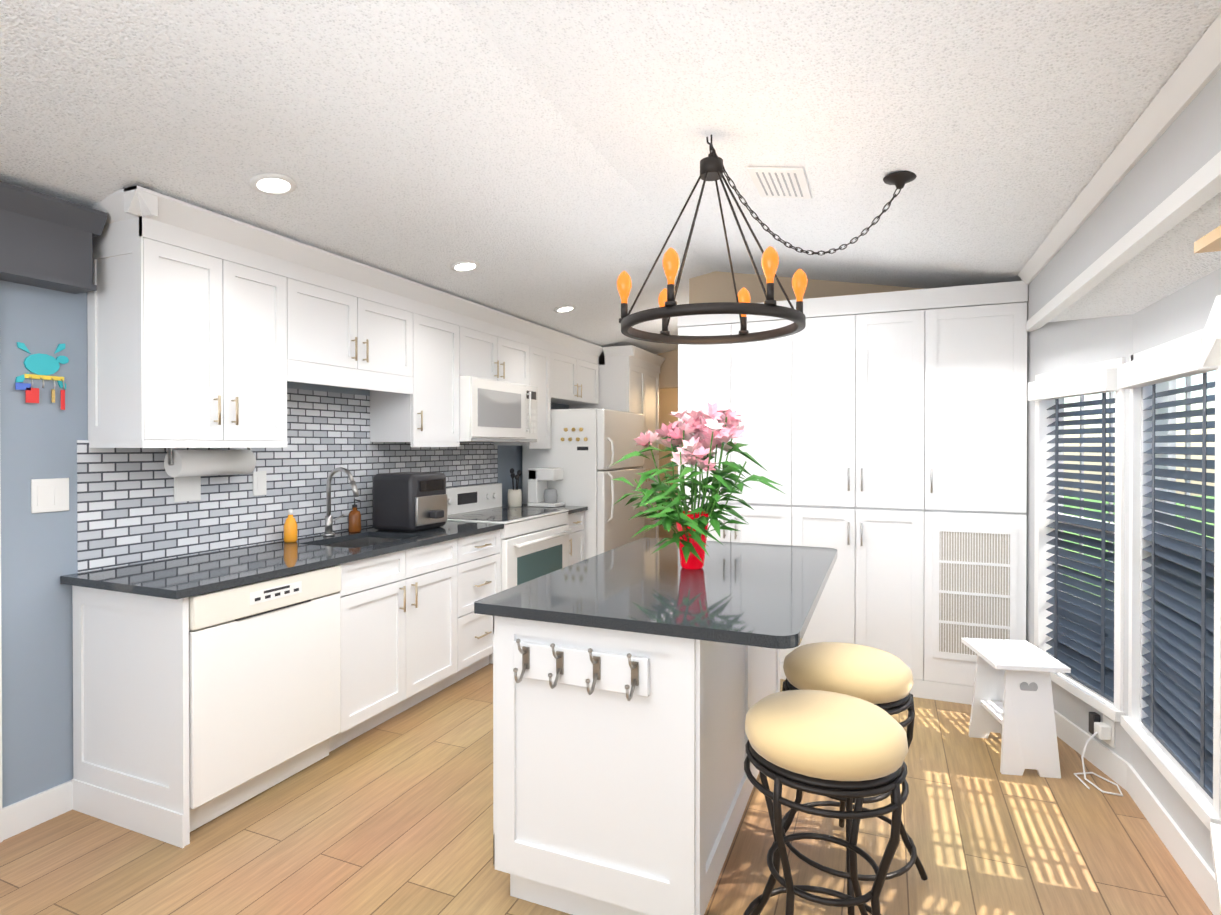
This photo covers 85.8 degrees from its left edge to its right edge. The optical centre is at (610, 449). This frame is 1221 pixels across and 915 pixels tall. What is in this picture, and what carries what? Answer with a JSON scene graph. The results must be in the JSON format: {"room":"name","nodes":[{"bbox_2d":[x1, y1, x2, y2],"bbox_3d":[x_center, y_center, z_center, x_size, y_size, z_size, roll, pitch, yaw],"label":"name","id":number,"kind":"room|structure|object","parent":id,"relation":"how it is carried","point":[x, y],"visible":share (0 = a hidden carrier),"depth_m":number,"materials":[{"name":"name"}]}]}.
{"room":"kitchen","nodes":[
{"label":"kitchen","id":0,"kind":"room"},
{"bbox_2d":[0,280,600,807],"bbox_3d":[-1.452,0.162,4.169,0.125,2.420,10.540,0,0,23],"label":"wall","id":1,"kind":"structure","parent":0,"point":[126,508],"depth_m":2.56,"materials":[{"name":"blue paint"}]},
{"bbox_2d":[0,480,72,841],"bbox_3d":[-2.710,0.245,0.956,0.050,2.295,3.400,0,0,23],"label":"trim","id":2,"kind":"structure","parent":1,"relation":"attached to","point":[16,818],"depth_m":2.39,"materials":[{"name":"white wood"}]},
{"bbox_2d":[15,342,68,409],"bbox_3d":[-2.101,-0.278,2.433,0.026,0.253,0.170,0,0,23],"label":"wall decoration","id":3,"kind":"object","parent":1,"relation":"attached to","point":[41,366],"visible":0.98,"depth_m":2.42,"materials":[{"name":"teal"}]},
{"bbox_2d":[31,478,68,512],"bbox_3d":[-2.099,0.171,2.462,0.009,0.125,0.120,0,0,23],"label":"switch plate","id":4,"kind":"object","parent":1,"relation":"attached to","point":[49,495],"visible":1,"depth_m":2.46,"materials":[{"name":"white plastic"}]},
{"bbox_2d":[0,181,106,293],"bbox_3d":[-2.256,-0.746,1.876,0.170,0.295,1.400,0,0,23],"label":"valance","id":5,"kind":"object","parent":1,"relation":"attached to","point":[46,241],"depth_m":2.34,"materials":[{"name":"grey fabric"}]},
{"bbox_2d":[174,476,200,501],"bbox_3d":[-1.894,0.170,2.939,0.008,0.120,0.120,0,0,23],"label":"outlet","id":6,"kind":"object","parent":1,"relation":"attached to","point":[188,488],"depth_m":2.94,"materials":[{"name":"white plastic"}]},
{"bbox_2d":[87,209,290,444],"bbox_3d":[-1.776,-0.457,2.811,0.327,0.835,0.648,0,0,23],"label":"upper cabinet","id":7,"kind":"object","parent":1,"relation":"attached to","point":[207,328],"depth_m":2.61,"materials":[{"name":"white wood"}]},
{"bbox_2d":[164,448,255,476],"bbox_3d":[-1.801,0.054,2.967,0.116,0.124,0.383,0,0,23],"label":"paper towel holder","id":8,"kind":"object","parent":7,"relation":"attached to","point":[182,463],"visible":1,"depth_m":2.90,"materials":[{"name":"white paper"}]},
{"bbox_2d":[253,471,266,495],"bbox_3d":[-1.751,0.168,3.278,0.008,0.120,0.075,0,0,23],"label":"outlet","id":9,"kind":"object","parent":1,"relation":"attached to","point":[259,477],"depth_m":3.27,"materials":[{"name":"white plastic"}]},
{"bbox_2d":[291,257,414,380],"bbox_3d":[-1.481,-0.651,3.515,0.327,0.455,0.880,0,0,23],"label":"upper cabinet","id":10,"kind":"object","parent":1,"relation":"attached to","point":[349,328],"depth_m":3.40,"materials":[{"name":"white wood"}]},
{"bbox_2d":[367,297,462,444],"bbox_3d":[-1.223,-0.465,4.132,0.327,0.835,0.455,0,0,23],"label":"upper cabinet","id":11,"kind":"object","parent":1,"relation":"attached to","point":[424,410],"depth_m":4.00,"materials":[{"name":"white wood"}]},
{"bbox_2d":[463,313,530,385],"bbox_3d":[-0.959,-0.688,4.760,0.327,0.397,0.910,0,0,23],"label":"upper cabinet","id":12,"kind":"object","parent":1,"relation":"attached to","point":[492,350],"depth_m":4.66,"materials":[{"name":"white wood"}]},
{"bbox_2d":[459,376,536,441],"bbox_3d":[-0.901,-0.270,4.739,0.449,0.427,0.904,0,0,23],"label":"microwave","id":13,"kind":"object","parent":12,"relation":"attached to","point":[490,410],"visible":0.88,"depth_m":4.52,"materials":[{"name":"white"}]},
{"bbox_2d":[494,333,554,448],"bbox_3d":[-0.715,-0.463,5.345,0.327,0.855,0.355,0,0,23],"label":"upper cabinet","id":14,"kind":"object","parent":1,"relation":"attached to","point":[542,350],"depth_m":5.34,"materials":[{"name":"white wood"}]},
{"bbox_2d":[555,341,598,404],"bbox_3d":[-0.456,-0.667,5.961,0.327,0.455,0.985,0,0,23],"label":"upper cabinet","id":15,"kind":"object","parent":1,"relation":"attached to","point":[576,370],"depth_m":5.90,"materials":[{"name":"white wood"}]},
{"bbox_2d":[0,663,1212,914],"bbox_3d":[0.446,1.427,3.382,4.300,0.100,10.540,0,0,23],"label":"floor","id":16,"kind":"structure","parent":0,"point":[392,815],"depth_m":2.29,"materials":[{"name":"brown wood"}]},
{"bbox_2d":[189,565,340,831],"bbox_3d":[-1.607,0.945,2.733,0.608,0.866,0.683,0,0,23],"label":"dishwasher","id":17,"kind":"object","parent":16,"relation":"on","point":[264,685],"visible":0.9,"depth_m":2.56,"materials":[{"name":"white metal"}]},
{"bbox_2d":[244,532,459,751],"bbox_3d":[-1.334,0.939,3.468,0.632,0.874,0.877,0,0,23],"label":"base cabinet","id":18,"kind":"object","parent":16,"relation":"on","point":[415,629],"depth_m":3.31,"materials":[{"name":"white wood"}]},
{"bbox_2d":[60,541,375,599],"bbox_3d":[-1.599,0.492,2.798,0.659,0.030,0.947,0,0,23],"label":"countertop","id":19,"kind":"structure","parent":18,"relation":"on","point":[179,578],"depth_m":2.62,"materials":[{"name":"black stone"}]},
{"bbox_2d":[284,509,297,542],"bbox_3d":[-1.637,0.388,3.359,0.064,0.167,0.062,0,0,23],"label":"dish soap","id":20,"kind":"object","parent":19,"relation":"on","point":[290,530],"visible":1,"depth_m":3.34,"materials":[{"name":"orange plastic"}]},
{"bbox_2d":[323,467,358,535],"bbox_3d":[-1.445,0.282,3.581,0.243,0.376,0.118,0,0,23],"label":"faucet","id":21,"kind":"object","parent":18,"relation":"on","point":[329,520],"visible":1,"depth_m":3.58,"materials":[{"name":"silver metal"}]},
{"bbox_2d":[360,521,503,543],"bbox_3d":[-1.101,0.484,3.988,0.659,0.030,0.634,0,0,23],"label":"countertop","id":22,"kind":"structure","parent":18,"relation":"on","point":[452,530],"depth_m":3.78,"materials":[{"name":"black stone"}]},
{"bbox_2d":[348,499,360,532],"bbox_3d":[-1.459,0.376,3.751,0.075,0.185,0.068,0,0,23],"label":"soap bottle","id":23,"kind":"object","parent":22,"relation":"on","point":[354,520],"visible":1,"depth_m":3.73,"materials":[{"name":"brown"}]},
{"bbox_2d":[372,472,447,531],"bbox_3d":[-1.162,0.303,3.892,0.375,0.330,0.330,0,0,23],"label":"air fryer","id":24,"kind":"object","parent":22,"relation":"on","point":[409,501],"visible":1,"depth_m":3.77,"materials":[{"name":"grey plastic"}]},
{"bbox_2d":[460,528,502,679],"bbox_3d":[-1.088,0.936,4.055,0.632,0.874,0.511,0,0,23],"label":"base cabinet","id":25,"kind":"object","parent":16,"relation":"on","point":[479,555],"depth_m":3.94,"materials":[{"name":"white wood"}]},
{"bbox_2d":[446,483,571,663],"bbox_3d":[-0.767,0.817,4.690,0.725,1.096,0.904,0,0,23],"label":"range","id":26,"kind":"object","parent":16,"relation":"on","point":[534,543],"visible":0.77,"depth_m":4.59,"materials":[{"name":"white metal"}]},
{"bbox_2d":[492,512,584,565],"bbox_3d":[-0.570,0.928,5.293,0.632,0.874,0.354,0,0,23],"label":"base cabinet","id":27,"kind":"object","parent":16,"relation":"on","point":[576,522],"depth_m":5.21,"materials":[{"name":"white wood"}]},
{"bbox_2d":[502,504,587,515],"bbox_3d":[-0.557,0.476,5.285,0.659,0.030,0.352,0,0,23],"label":"countertop","id":28,"kind":"structure","parent":27,"relation":"on","point":[571,509],"depth_m":5.23,"materials":[{"name":"black stone"}]},
{"bbox_2d":[508,468,521,506],"bbox_3d":[-0.770,0.301,5.282,0.118,0.315,0.118,0,0,23],"label":"utensil crock","id":29,"kind":"object","parent":28,"relation":"on","point":[514,497],"visible":1,"depth_m":5.24,"materials":[{"name":"beige ceramic"}]},
{"bbox_2d":[527,468,564,506],"bbox_3d":[-0.523,0.304,5.345,0.250,0.310,0.185,0,0,23],"label":"coffee maker","id":30,"kind":"object","parent":28,"relation":"on","point":[540,494],"visible":0.98,"depth_m":5.29,"materials":[{"name":"white plastic"}]},
{"bbox_2d":[522,408,643,558],"bbox_3d":[-0.194,0.509,5.859,0.821,1.696,0.964,0,0,23],"label":"fridge","id":31,"kind":"object","parent":16,"relation":"on","point":[587,449],"visible":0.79,"depth_m":5.42,"materials":[{"name":"white metal"}]},
{"bbox_2d":[569,345,664,537],"bbox_3d":[0.080,0.184,6.772,0.692,2.343,0.995,0,0,23],"label":"tall cabinet","id":32,"kind":"object","parent":16,"relation":"on","point":[628,378],"visible":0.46,"depth_m":6.45,"materials":[{"name":"white wood"}]},
{"bbox_2d":[475,609,779,914],"bbox_3d":[0.207,0.940,2.538,0.654,0.885,1.556,0,0,23],"label":"kitchen island","id":33,"kind":"object","parent":16,"relation":"on","point":[634,682],"depth_m":1.90,"materials":[{"name":"white wood"}]},
{"bbox_2d":[474,537,836,648],"bbox_3d":[0.321,0.479,2.534,0.960,0.033,1.550,0,0,23],"label":"island countertop","id":34,"kind":"structure","parent":33,"relation":"on","point":[752,595],"depth_m":2.14,"materials":[{"name":"black stone"}]},
{"bbox_2d":[611,402,784,568],"bbox_3d":[0.319,0.138,2.524,0.680,0.648,0.646,0,0,23],"label":"potted plant","id":35,"kind":"object","parent":34,"relation":"on","point":[690,536],"visible":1,"depth_m":2.51,"materials":[{"name":"green plant"}]},
{"bbox_2d":[677,300,792,679],"bbox_3d":[0.851,0.241,4.272,0.705,2.262,0.525,0,0,23],"label":"tall cabinet","id":36,"kind":"object","parent":16,"relation":"on","point":[756,377],"depth_m":4.00,"materials":[{"name":"white wood"}]},
{"bbox_2d":[743,690,908,914],"bbox_3d":[0.555,1.026,1.713,0.440,0.708,0.440,0,0,23],"label":"stool","id":37,"kind":"object","parent":16,"relation":"on","point":[831,744],"visible":1,"depth_m":1.59,"materials":[{"name":"brown"}]},
{"bbox_2d":[772,642,927,914],"bbox_3d":[0.778,1.023,2.167,0.491,0.708,0.492,0,0,23],"label":"stool","id":38,"kind":"object","parent":16,"relation":"on","point":[882,679],"visible":0.67,"depth_m":2.05,"materials":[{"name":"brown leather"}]},
{"bbox_2d":[793,289,928,697],"bbox_3d":[1.504,0.242,3.998,0.711,2.262,0.525,0,0,23],"label":"tall cabinet","id":39,"kind":"object","parent":16,"relation":"on","point":[884,435],"depth_m":3.74,"materials":[{"name":"white wood"}]},
{"bbox_2d":[925,281,1027,704],"bbox_3d":[2.056,0.244,3.767,0.486,2.262,0.525,0,0,23],"label":"tall cabinet","id":40,"kind":"object","parent":16,"relation":"on","point":[978,334],"depth_m":3.53,"materials":[{"name":"white wood"}]},
{"bbox_2d":[961,638,1070,777],"bbox_3d":[1.810,1.145,2.961,0.290,0.470,0.400,0,0,9],"label":"bench","id":41,"kind":"object","parent":16,"relation":"on","point":[1012,702],"visible":1,"depth_m":2.80,"materials":[{"name":"white wood"}]},
{"bbox_2d":[0,0,1220,364],"bbox_3d":[0.252,-1.125,3.447,3.860,0.476,10.540,0,0,23],"label":"ceiling","id":42,"kind":"structure","parent":0,"point":[538,160],"depth_m":2.17,"materials":[{"name":"white paint"}]},
{"bbox_2d":[250,173,296,194],"bbox_3d":[-1.310,-1.032,2.552,0.162,0.036,0.164,0,0,23],"label":"recessed light","id":43,"kind":"object","parent":42,"relation":"in","point":[272,183],"visible":1,"depth_m":2.54,"materials":[{"name":"white plastic"}]},
{"bbox_2d":[450,260,479,271],"bbox_3d":[-0.823,-1.039,3.714,0.162,0.036,0.164,0,0,23],"label":"recessed light","id":44,"kind":"object","parent":42,"relation":"in","point":[464,266],"visible":1,"depth_m":3.71,"materials":[{"name":"white"}]},
{"bbox_2d":[554,305,575,312],"bbox_3d":[-0.336,-1.046,4.876,0.162,0.036,0.164,0,0,23],"label":"recessed light","id":45,"kind":"object","parent":42,"relation":"in","point":[564,308],"visible":1,"depth_m":4.86,"materials":[{"name":"white plastic"}]},
{"bbox_2d":[617,135,916,344],"bbox_3d":[0.548,-0.783,2.340,1.017,0.706,0.758,0,0,23],"label":"chandelier","id":46,"kind":"object","parent":42,"relation":"hanging from","point":[712,168],"visible":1,"depth_m":2.35,"materials":[{"name":"grey metal"}]},
{"bbox_2d":[747,166,811,198],"bbox_3d":[0.704,-1.102,2.716,0.217,0.051,0.320,0,0,23],"label":"ceiling vent","id":47,"kind":"object","parent":42,"relation":"in","point":[783,182],"visible":0.98,"depth_m":2.69,"materials":[{"name":"white metal"}]},
{"bbox_2d":[657,349,677,388],"bbox_3d":[0.726,-1.062,7.152,1.590,0.770,0.100,0,0,23],"label":"wall","id":48,"kind":"structure","parent":0,"point":[668,375],"depth_m":7.14,"materials":[{"name":"beige paint"}]},
{"bbox_2d":[659,388,677,537],"bbox_3d":[2.266,-0.054,8.259,3.820,2.800,0.120,0,0,23],"label":"wall","id":49,"kind":"structure","parent":0,"point":[668,401],"depth_m":8.83,"materials":[{"name":"beige paint"}]},
{"bbox_2d":[689,274,704,303],"bbox_3d":[1.360,-0.042,6.459,0.100,2.800,3.900,0,0,23],"label":"wall","id":50,"kind":"structure","parent":0,"point":[696,284],"depth_m":4.65,"materials":[{"name":"beige paint"}]},
{"bbox_2d":[705,271,921,302],"bbox_3d":[1.543,-0.029,4.322,1.870,2.800,0.100,0,0,23],"label":"wall","id":51,"kind":"structure","parent":0,"point":[716,286],"depth_m":4.44,"materials":[{"name":"beige paint"}]},
{"bbox_2d":[1026,69,1220,872],"bbox_3d":[2.084,0.172,2.688,0.428,2.420,10.540,0,0,23],"label":"wall","id":52,"kind":"structure","parent":0,"point":[1165,287],"depth_m":2.43,"materials":[{"name":"grey paint"}]},
{"bbox_2d":[1074,712,1122,795],"bbox_3d":[2.039,1.258,2.766,0.151,0.243,0.287,0,0,23],"label":"plug","id":53,"kind":"object","parent":52,"relation":"attached to","point":[1104,730],"visible":0.92,"depth_m":2.77,"materials":[{"name":"white plastic"}]},
{"bbox_2d":[1018,13,1220,331],"bbox_3d":[1.042,0.247,0.728,0.085,2.295,5.880,0,0,23],"label":"trim","id":54,"kind":"structure","parent":52,"relation":"attached to","point":[1197,70],"depth_m":1.86,"materials":[{"name":"white wood"}]},
{"bbox_2d":[1028,295,1220,914],"bbox_3d":[1.873,0.372,2.311,0.365,1.495,2.263,0,0,23],"label":"window","id":55,"kind":"structure","parent":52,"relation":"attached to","point":[1175,735],"depth_m":2.56,"materials":[{"name":"white wood"}]},
{"bbox_2d":[1054,709,1219,914],"bbox_3d":[1.849,1.329,2.360,0.242,0.110,2.340,0,0,23],"label":"baseboard","id":56,"kind":"structure","parent":52,"relation":"attached to","point":[1199,873],"depth_m":2.43,"materials":[{"name":"white wood"}]},
{"bbox_2d":[1194,225,1220,252],"bbox_3d":[1.184,-0.410,1.207,0.094,0.022,0.240,0,0,23],"label":"wood shelf","id":57,"kind":"object","parent":52,"relation":"attached to","point":[1210,241],"visible":1,"depth_m":1.29,"materials":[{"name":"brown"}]},
{"label":"outside","id":58,"kind":"structure","parent":0,"visible":0},
{"bbox_2d":[1063,493,1214,608],"bbox_3d":[19.583,1.843,-2.955,35.800,0.050,50.000,0,0,23],"label":"ground","id":59,"kind":"structure","parent":58,"point":[1194,507],"depth_m":16.41,"materials":[{"name":"green plant"}]}
]}

